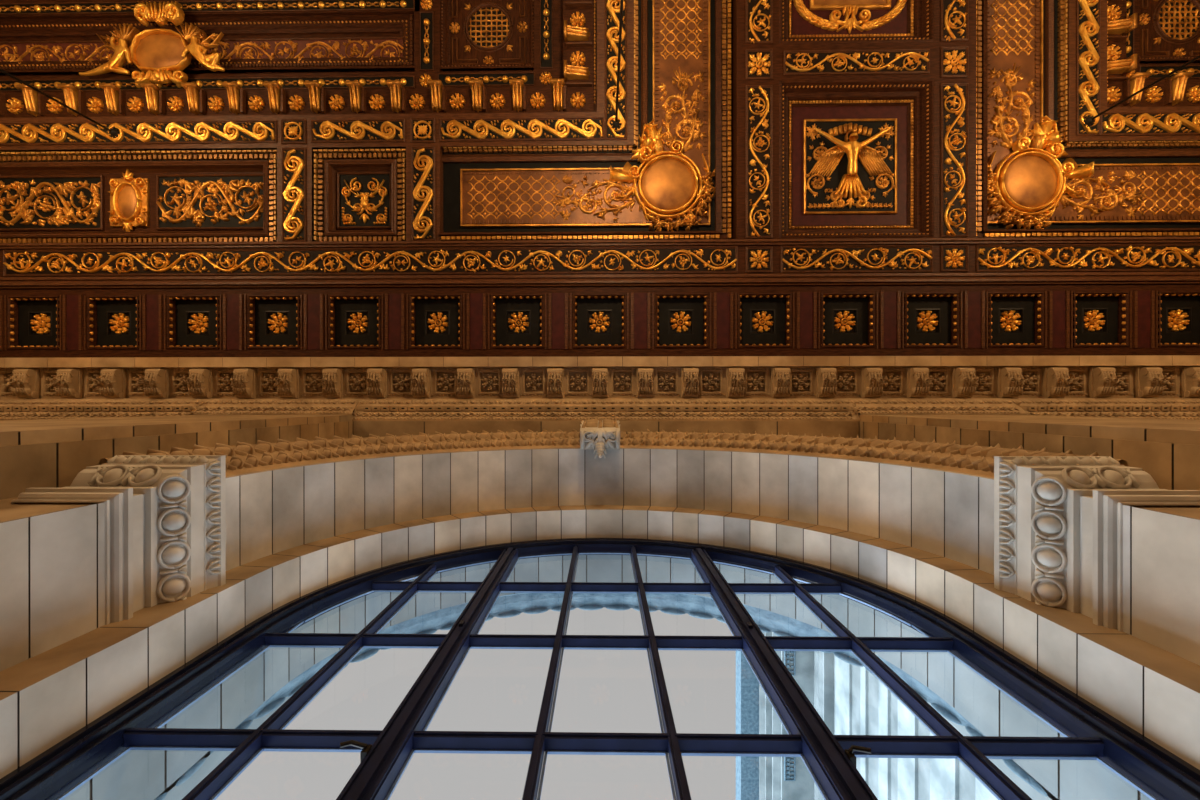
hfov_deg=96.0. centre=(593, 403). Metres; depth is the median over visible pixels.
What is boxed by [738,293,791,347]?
coffer
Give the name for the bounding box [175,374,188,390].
rosette
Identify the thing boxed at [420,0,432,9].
rosette
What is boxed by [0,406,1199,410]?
trim
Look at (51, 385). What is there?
rosette
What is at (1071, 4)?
trim
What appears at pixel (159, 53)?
cartouche
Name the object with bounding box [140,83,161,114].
bracket
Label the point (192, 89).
bracket
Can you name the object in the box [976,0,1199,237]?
lattice panel
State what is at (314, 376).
rosette
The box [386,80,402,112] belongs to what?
bracket
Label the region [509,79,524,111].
bracket
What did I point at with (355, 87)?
bracket
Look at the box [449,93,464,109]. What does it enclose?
rosette
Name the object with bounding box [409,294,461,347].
coffer
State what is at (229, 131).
band
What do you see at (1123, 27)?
bracket
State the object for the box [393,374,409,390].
rosette
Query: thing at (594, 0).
trim
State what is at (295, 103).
rosette
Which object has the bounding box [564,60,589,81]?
bracket
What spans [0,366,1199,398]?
trim
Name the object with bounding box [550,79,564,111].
bracket
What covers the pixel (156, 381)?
bracket
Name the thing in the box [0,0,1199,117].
trim
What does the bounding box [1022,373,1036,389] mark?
rosette
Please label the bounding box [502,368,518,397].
bracket
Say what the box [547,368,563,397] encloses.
bracket
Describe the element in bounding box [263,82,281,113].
bracket
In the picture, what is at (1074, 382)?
rosette
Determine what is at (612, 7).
band
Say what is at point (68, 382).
bracket
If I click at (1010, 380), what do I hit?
bracket
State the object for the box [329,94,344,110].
rosette
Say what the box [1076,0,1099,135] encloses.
band
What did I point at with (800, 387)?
rosette
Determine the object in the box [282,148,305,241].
band
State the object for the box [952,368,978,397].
bracket
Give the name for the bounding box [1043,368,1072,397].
bracket
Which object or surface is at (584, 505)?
trim
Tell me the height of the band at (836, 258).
0.087 m
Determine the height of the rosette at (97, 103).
0.117 m
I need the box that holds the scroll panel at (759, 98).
[746,85,772,238]
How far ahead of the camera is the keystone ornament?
8.99 m
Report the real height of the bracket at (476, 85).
0.300 m
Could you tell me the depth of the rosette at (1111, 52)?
12.43 m
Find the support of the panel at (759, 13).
attached to the ceiling
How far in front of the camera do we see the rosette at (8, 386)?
11.49 m
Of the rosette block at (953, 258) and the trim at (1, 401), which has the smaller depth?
the trim at (1, 401)
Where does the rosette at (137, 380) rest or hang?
attached to the wall at (354, 409)
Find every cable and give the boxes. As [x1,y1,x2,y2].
[0,69,119,137]
[611,0,622,129]
[1082,55,1199,126]
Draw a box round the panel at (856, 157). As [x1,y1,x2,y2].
[779,79,933,238]
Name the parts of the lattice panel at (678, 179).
moulding, cartouche frame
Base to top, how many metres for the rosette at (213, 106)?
0.117 m
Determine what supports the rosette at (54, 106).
attached to the trim at (561, 13)
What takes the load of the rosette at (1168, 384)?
attached to the wall at (354, 409)
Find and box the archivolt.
[101,429,1124,479]
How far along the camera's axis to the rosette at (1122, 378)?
11.10 m
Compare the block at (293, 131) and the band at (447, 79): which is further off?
the band at (447, 79)
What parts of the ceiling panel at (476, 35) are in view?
corner frame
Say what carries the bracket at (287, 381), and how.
hanging from the wall at (354, 409)
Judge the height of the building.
21.696 m
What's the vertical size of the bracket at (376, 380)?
0.360 m
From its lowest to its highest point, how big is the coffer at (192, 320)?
0.250 m
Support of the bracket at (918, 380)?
hanging from the wall at (354, 409)
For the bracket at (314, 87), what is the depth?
12.63 m
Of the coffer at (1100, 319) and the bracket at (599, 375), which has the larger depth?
the coffer at (1100, 319)
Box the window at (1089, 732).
[0,510,1199,799]
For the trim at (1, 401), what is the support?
attached to the wall
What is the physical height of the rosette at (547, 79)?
0.078 m
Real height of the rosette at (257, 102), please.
0.117 m
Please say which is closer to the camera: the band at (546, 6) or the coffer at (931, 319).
the coffer at (931, 319)
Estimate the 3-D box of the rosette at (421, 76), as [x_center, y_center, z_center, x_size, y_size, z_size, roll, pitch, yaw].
[-4.109,-7.888,13.173,0.308,0.078,0.308,0,-90,1]
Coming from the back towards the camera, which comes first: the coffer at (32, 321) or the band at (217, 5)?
the band at (217, 5)
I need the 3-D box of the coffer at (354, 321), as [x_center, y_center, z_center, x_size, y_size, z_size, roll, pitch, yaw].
[-5.311,-1.813,12.084,1.167,0.250,1.189,0,-90,1]
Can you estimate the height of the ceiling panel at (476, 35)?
0.295 m
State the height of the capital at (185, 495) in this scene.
0.992 m
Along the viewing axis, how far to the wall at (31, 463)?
6.65 m
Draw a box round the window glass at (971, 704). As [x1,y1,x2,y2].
[63,555,1150,799]
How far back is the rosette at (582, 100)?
12.65 m
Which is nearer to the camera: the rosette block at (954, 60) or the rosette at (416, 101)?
the rosette block at (954, 60)
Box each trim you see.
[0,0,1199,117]
[0,0,1199,241]
[0,236,1199,288]
[0,285,1199,357]
[0,355,1199,367]
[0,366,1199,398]
[0,398,1199,420]
[0,400,1199,403]
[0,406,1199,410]
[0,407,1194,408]
[0,449,1199,671]
[0,505,1095,691]
[0,505,1199,700]
[18,417,1173,489]
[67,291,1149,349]
[594,0,1107,103]
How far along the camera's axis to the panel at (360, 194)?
12.50 m
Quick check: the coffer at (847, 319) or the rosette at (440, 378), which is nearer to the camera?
the rosette at (440, 378)
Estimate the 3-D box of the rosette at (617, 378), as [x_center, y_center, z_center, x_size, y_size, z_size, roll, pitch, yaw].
[0.593,-0.449,11.270,0.347,0.143,0.363,0,-90,1]
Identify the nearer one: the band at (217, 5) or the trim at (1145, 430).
the trim at (1145, 430)
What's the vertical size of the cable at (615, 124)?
6.480 m
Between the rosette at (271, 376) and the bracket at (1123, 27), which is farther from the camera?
the bracket at (1123, 27)
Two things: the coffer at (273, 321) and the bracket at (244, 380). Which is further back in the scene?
the coffer at (273, 321)
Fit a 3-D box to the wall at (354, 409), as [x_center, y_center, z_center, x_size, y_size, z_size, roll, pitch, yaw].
[0.216,0.735,12.749,31.000,2.900,3.100,0,-90,1]
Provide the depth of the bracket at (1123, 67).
12.31 m
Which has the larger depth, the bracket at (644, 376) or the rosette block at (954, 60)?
the rosette block at (954, 60)
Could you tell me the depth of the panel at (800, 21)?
12.15 m
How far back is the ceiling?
11.91 m
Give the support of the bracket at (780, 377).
hanging from the wall at (354, 409)
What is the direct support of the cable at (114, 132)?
hanging from the trim at (1071, 4)
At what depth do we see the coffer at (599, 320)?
12.03 m
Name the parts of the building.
cornice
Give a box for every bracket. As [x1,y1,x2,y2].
[9,369,39,397]
[16,84,42,116]
[53,369,82,397]
[57,84,81,115]
[97,369,125,397]
[98,83,122,115]
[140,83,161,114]
[142,369,168,397]
[181,82,202,114]
[187,369,211,397]
[222,82,243,113]
[231,369,255,397]
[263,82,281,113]
[276,369,298,397]
[304,81,322,113]
[321,369,342,397]
[345,81,362,113]
[366,369,386,397]
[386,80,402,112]
[411,369,430,397]
[427,80,443,111]
[468,79,483,111]
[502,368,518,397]
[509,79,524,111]
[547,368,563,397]
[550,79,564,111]
[564,20,589,42]
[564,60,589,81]
[592,368,607,397]
[636,368,652,397]
[681,368,698,397]
[726,368,744,397]
[771,368,791,397]
[816,368,837,397]
[861,368,884,397]
[907,368,930,397]
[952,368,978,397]
[998,368,1025,397]
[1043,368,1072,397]
[1089,367,1119,397]
[1107,13,1136,35]
[1107,54,1136,75]
[1125,72,1150,105]
[1135,367,1166,397]
[1166,72,1193,105]
[1181,367,1199,397]
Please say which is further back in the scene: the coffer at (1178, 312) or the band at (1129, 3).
the band at (1129, 3)
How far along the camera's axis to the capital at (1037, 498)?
4.59 m
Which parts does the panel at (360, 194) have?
frame moulding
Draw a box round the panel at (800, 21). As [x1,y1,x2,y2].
[779,0,933,43]
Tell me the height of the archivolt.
4.985 m
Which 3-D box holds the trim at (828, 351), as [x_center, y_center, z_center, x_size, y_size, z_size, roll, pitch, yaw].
[0.125,-1.799,12.172,31.434,0.550,1.572,0,-90,1]
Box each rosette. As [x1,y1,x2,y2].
[3,374,12,390]
[6,98,23,113]
[46,97,63,113]
[46,374,56,390]
[87,97,103,113]
[89,374,100,390]
[127,96,143,112]
[132,374,144,390]
[167,96,183,112]
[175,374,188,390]
[208,96,224,111]
[218,374,232,390]
[248,95,264,111]
[262,374,277,390]
[288,95,304,111]
[306,374,321,390]
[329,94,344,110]
[349,374,366,390]
[369,94,384,110]
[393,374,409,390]
[409,94,424,110]
[419,74,431,86]
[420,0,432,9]
[437,374,453,390]
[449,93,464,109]
[481,374,497,390]
[490,93,505,109]
[526,374,541,390]
[530,92,545,108]
[540,71,551,84]
[570,12,585,26]
[570,51,585,65]
[570,92,585,108]
[570,374,585,390]
[614,373,629,390]
[658,373,674,390]
[703,373,719,390]
[747,373,764,389]
[792,373,809,390]
[837,373,854,389]
[883,373,899,389]
[929,373,944,389]
[975,373,990,389]
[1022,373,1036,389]
[1069,373,1082,389]
[1107,5,1121,20]
[1107,45,1121,60]
[1107,86,1121,103]
[1116,373,1128,389]
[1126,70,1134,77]
[1144,86,1162,102]
[1163,373,1174,389]
[1186,86,1199,102]
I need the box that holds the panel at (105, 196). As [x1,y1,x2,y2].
[0,148,276,242]
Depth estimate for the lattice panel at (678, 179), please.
12.46 m
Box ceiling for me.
[0,0,1199,276]
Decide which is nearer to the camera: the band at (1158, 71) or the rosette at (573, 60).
the rosette at (573, 60)
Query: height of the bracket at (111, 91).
0.300 m
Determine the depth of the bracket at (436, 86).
12.58 m
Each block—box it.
[281,119,305,143]
[410,118,434,142]
[746,49,772,79]
[746,246,772,272]
[940,245,967,271]
[941,47,968,77]
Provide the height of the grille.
0.295 m
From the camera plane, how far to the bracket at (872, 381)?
10.94 m
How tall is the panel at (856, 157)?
0.392 m
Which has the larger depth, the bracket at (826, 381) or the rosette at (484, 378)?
the rosette at (484, 378)
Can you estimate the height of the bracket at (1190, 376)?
0.360 m
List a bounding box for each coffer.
[7,296,58,348]
[87,296,138,348]
[167,295,218,348]
[247,295,299,348]
[328,295,380,348]
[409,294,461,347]
[491,294,543,347]
[573,294,625,347]
[655,293,708,347]
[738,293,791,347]
[821,293,874,347]
[905,292,958,346]
[989,292,1043,346]
[1073,292,1128,346]
[1158,291,1199,346]
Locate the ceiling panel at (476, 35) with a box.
[440,0,533,71]
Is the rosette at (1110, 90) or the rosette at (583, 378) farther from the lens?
the rosette at (1110, 90)
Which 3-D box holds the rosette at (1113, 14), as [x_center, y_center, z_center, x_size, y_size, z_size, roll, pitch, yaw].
[11.948,-8.987,12.426,0.373,0.117,0.373,0,-90,1]
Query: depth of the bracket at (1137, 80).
12.30 m
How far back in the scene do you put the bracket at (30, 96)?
12.74 m
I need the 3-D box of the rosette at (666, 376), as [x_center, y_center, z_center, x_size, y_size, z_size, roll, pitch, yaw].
[1.521,-0.450,11.254,0.347,0.143,0.363,0,-90,1]
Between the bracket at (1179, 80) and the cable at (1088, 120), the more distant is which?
the bracket at (1179, 80)
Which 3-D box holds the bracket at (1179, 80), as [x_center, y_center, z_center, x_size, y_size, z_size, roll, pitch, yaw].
[13.354,-7.167,12.318,0.312,0.300,0.600,0,-90,1]
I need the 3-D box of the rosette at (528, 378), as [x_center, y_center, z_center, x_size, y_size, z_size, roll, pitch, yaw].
[-1.263,-0.448,11.301,0.347,0.143,0.363,0,-90,1]
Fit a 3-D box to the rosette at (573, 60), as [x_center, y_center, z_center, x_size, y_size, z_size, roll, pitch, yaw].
[-0.376,-8.066,12.635,0.373,0.117,0.373,0,-90,1]
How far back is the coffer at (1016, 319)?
11.88 m
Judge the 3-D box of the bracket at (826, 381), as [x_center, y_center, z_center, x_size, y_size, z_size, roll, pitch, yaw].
[4.767,-0.423,11.041,0.345,0.360,0.616,0,-90,1]
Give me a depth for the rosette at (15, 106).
12.87 m
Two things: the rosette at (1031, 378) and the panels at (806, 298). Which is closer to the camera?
the rosette at (1031, 378)
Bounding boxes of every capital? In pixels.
[11,455,225,624]
[994,456,1199,631]
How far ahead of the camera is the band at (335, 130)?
12.36 m
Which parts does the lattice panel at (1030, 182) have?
cartouche frame, moulding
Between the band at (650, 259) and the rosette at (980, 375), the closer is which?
the rosette at (980, 375)
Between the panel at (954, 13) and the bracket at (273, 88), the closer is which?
the panel at (954, 13)
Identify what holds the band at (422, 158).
attached to the trim at (1071, 4)
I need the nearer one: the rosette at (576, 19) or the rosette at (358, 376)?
the rosette at (358, 376)
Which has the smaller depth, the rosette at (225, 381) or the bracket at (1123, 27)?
the rosette at (225, 381)
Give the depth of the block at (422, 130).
12.34 m
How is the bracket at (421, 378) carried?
hanging from the wall at (354, 409)
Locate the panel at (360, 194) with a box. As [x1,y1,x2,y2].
[312,147,405,240]
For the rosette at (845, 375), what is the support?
attached to the wall at (354, 409)
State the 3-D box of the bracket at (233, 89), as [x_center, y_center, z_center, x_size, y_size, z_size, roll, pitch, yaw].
[-8.477,-7.157,12.687,0.312,0.300,0.600,0,-90,1]
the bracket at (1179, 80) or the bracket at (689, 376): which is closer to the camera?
the bracket at (689, 376)
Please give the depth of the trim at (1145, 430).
6.07 m
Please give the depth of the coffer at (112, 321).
12.22 m
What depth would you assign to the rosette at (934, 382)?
11.17 m
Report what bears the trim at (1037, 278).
attached to the ceiling
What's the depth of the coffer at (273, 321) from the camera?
12.15 m
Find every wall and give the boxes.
[0,415,1199,499]
[0,461,1199,522]
[196,409,1023,437]
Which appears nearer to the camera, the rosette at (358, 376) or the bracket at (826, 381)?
the bracket at (826, 381)
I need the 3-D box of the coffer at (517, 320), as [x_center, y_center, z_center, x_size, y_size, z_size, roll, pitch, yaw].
[-1.689,-1.815,12.023,1.167,0.250,1.189,0,-90,1]
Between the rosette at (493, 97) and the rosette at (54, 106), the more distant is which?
the rosette at (54, 106)
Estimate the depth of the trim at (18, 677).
4.47 m
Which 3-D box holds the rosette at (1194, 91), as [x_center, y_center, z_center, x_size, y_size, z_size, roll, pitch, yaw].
[13.837,-7.111,12.396,0.373,0.117,0.373,0,-90,1]
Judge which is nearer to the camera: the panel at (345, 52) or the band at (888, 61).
the band at (888, 61)
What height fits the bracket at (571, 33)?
0.300 m
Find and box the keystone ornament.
[580,418,620,458]
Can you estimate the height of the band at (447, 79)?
0.105 m
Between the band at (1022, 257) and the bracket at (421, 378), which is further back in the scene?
the band at (1022, 257)
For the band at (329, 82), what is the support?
attached to the trim at (561, 13)
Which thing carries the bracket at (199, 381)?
hanging from the wall at (354, 409)
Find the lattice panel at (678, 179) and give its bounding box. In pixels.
[439,0,736,240]
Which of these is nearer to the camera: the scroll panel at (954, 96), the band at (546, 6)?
the scroll panel at (954, 96)
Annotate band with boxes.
[0,0,414,14]
[0,76,414,91]
[0,120,276,145]
[3,246,737,276]
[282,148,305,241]
[311,119,404,142]
[411,146,434,240]
[420,12,433,70]
[438,72,534,85]
[439,117,603,141]
[540,0,552,67]
[605,0,626,139]
[781,245,932,272]
[784,49,929,74]
[976,244,1199,271]
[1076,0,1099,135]
[1100,111,1199,135]
[1126,0,1133,58]
[1139,65,1199,78]
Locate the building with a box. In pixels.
[736,632,997,799]
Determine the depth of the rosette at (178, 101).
12.81 m
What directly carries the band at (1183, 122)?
attached to the trim at (1071, 4)
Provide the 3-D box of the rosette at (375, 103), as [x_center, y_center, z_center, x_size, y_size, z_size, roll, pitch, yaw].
[-5.119,-7.101,12.716,0.373,0.117,0.373,0,-90,1]
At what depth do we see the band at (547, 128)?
12.29 m
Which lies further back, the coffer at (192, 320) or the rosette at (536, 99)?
the rosette at (536, 99)
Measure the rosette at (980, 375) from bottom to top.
0.143 m
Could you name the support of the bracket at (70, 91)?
attached to the trim at (561, 13)
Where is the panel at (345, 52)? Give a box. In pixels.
[0,12,414,71]
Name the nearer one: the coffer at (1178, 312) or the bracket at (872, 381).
the bracket at (872, 381)
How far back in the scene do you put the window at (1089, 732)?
4.41 m
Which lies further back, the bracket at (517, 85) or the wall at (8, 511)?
the bracket at (517, 85)
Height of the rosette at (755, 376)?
0.143 m
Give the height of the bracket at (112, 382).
0.360 m
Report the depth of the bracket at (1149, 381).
10.86 m
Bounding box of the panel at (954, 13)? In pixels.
[941,0,968,41]
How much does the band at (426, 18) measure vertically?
0.105 m
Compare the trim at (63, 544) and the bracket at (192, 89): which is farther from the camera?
the bracket at (192, 89)
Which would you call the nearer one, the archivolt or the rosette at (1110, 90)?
the archivolt
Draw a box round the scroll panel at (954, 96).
[940,83,968,236]
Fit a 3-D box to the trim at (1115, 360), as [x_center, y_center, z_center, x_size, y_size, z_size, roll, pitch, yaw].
[0.134,-0.866,11.498,34.324,0.700,0.206,0,-90,1]
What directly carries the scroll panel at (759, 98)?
attached to the ceiling
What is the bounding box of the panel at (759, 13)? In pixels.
[746,0,772,43]
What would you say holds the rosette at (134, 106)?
attached to the trim at (561, 13)
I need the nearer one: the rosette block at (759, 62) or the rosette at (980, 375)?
the rosette at (980, 375)
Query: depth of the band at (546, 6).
13.15 m
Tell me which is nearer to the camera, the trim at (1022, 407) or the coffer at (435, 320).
the trim at (1022, 407)
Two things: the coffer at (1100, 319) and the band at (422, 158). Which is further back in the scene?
the band at (422, 158)
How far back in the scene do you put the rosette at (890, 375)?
11.18 m
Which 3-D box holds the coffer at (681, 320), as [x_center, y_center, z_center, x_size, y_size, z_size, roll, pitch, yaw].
[1.933,-1.817,11.962,1.167,0.250,1.189,0,-90,1]
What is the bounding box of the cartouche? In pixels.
[79,1,224,85]
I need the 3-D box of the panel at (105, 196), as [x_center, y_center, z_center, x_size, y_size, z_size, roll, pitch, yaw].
[-10.882,-4.750,12.620,7.200,0.280,2.251,0,-90,1]
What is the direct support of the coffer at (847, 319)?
attached to the trim at (828, 351)
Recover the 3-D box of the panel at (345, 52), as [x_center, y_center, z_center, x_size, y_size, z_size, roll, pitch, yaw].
[-10.447,-8.988,13.448,12.218,0.260,1.560,0,-90,1]
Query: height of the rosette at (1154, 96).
0.117 m
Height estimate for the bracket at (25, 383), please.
0.360 m
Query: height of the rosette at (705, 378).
0.143 m

